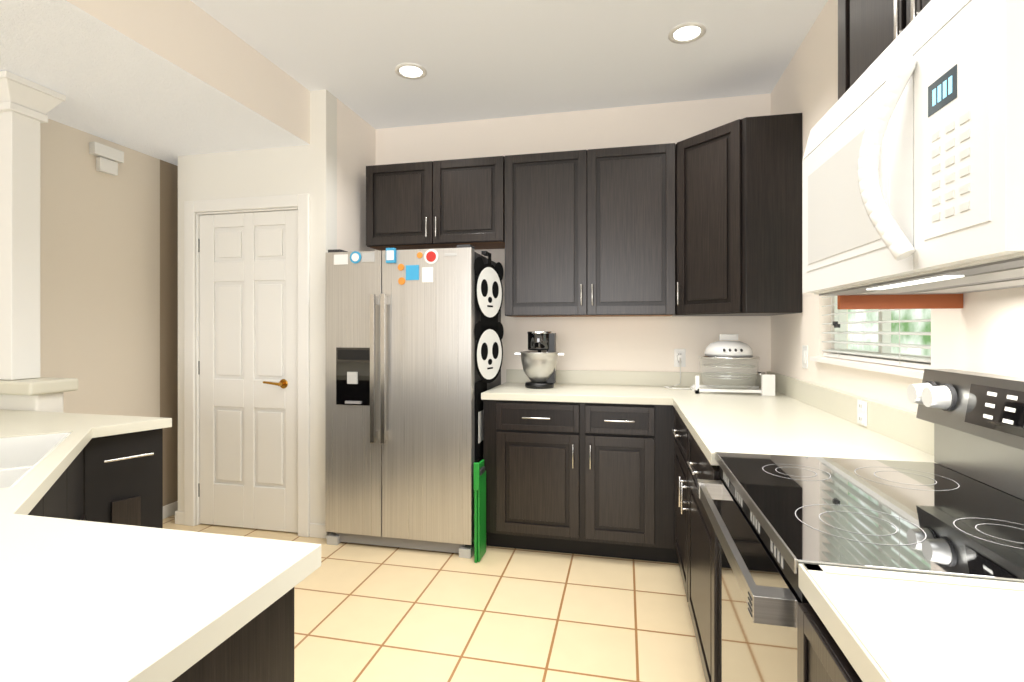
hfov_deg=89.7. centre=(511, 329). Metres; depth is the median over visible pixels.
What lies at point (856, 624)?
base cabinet
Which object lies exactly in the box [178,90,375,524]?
wall
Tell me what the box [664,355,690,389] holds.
power cord
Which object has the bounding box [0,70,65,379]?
column
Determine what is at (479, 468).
step stool
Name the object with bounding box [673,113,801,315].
upper cabinet
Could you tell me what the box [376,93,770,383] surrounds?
wall
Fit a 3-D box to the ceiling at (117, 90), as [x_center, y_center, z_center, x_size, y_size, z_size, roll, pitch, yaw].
[-3.782,-1.195,1.198,4.099,0.100,8.720,0,0,12]
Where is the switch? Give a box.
[802,345,807,368]
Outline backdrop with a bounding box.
[848,309,930,355]
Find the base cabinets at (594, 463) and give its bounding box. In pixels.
[481,369,946,681]
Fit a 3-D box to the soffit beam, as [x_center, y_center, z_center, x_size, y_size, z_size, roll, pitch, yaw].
[-2.039,-1.361,-0.146,0.120,0.428,6.840,0,0,12]
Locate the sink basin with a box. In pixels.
[0,432,71,487]
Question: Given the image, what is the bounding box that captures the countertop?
[0,409,320,681]
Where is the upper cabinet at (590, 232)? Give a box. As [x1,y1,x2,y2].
[366,143,674,316]
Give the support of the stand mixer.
on the base cabinets at (594, 463)
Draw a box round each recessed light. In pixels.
[395,63,426,79]
[668,22,705,43]
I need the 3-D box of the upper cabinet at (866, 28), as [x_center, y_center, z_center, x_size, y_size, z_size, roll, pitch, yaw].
[0.960,-0.584,1.019,0.331,1.052,0.842,0,0,12]
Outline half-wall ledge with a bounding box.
[0,377,77,412]
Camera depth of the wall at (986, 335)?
2.20 m
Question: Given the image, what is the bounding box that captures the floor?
[163,514,705,681]
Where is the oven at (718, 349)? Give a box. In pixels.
[691,334,774,395]
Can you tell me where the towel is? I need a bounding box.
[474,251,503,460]
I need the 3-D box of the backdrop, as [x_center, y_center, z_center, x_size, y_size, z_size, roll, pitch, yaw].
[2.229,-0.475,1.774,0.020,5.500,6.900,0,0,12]
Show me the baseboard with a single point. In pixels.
(315, 530)
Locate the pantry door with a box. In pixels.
[198,210,297,532]
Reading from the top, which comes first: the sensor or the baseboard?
the sensor
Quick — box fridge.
[325,244,500,558]
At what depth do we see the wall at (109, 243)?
3.11 m
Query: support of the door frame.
attached to the wall at (311, 169)
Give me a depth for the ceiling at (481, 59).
2.70 m
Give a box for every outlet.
[674,349,685,366]
[857,399,866,425]
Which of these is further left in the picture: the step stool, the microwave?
the step stool
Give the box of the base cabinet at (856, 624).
[797,563,1023,681]
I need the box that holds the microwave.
[802,0,1023,295]
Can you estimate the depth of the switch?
2.57 m
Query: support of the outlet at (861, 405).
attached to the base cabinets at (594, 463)
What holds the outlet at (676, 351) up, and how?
attached to the wall at (649, 343)
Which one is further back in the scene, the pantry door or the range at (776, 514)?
the pantry door
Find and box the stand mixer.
[515,331,563,388]
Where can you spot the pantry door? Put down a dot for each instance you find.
(249, 261)
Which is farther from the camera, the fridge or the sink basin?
the fridge
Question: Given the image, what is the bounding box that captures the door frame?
[184,194,309,536]
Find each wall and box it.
[40,119,177,505]
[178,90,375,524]
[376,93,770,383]
[771,0,1023,411]
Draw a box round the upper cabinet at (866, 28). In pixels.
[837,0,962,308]
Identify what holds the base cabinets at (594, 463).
on the floor
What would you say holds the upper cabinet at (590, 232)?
attached to the wall at (649, 343)
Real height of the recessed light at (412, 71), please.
0.006 m
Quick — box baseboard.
[163,501,331,538]
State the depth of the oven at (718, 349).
2.89 m
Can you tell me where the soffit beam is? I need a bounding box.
[66,0,309,143]
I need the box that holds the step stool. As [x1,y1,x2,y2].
[474,459,485,562]
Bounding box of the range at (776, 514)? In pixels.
[697,369,1023,681]
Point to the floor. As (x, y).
(368, 613)
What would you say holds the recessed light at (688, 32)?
in the ceiling at (481, 59)
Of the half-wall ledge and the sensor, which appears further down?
the half-wall ledge
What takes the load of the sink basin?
in the countertop
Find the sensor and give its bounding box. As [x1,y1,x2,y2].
[89,142,123,175]
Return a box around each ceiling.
[0,0,309,165]
[190,0,827,128]

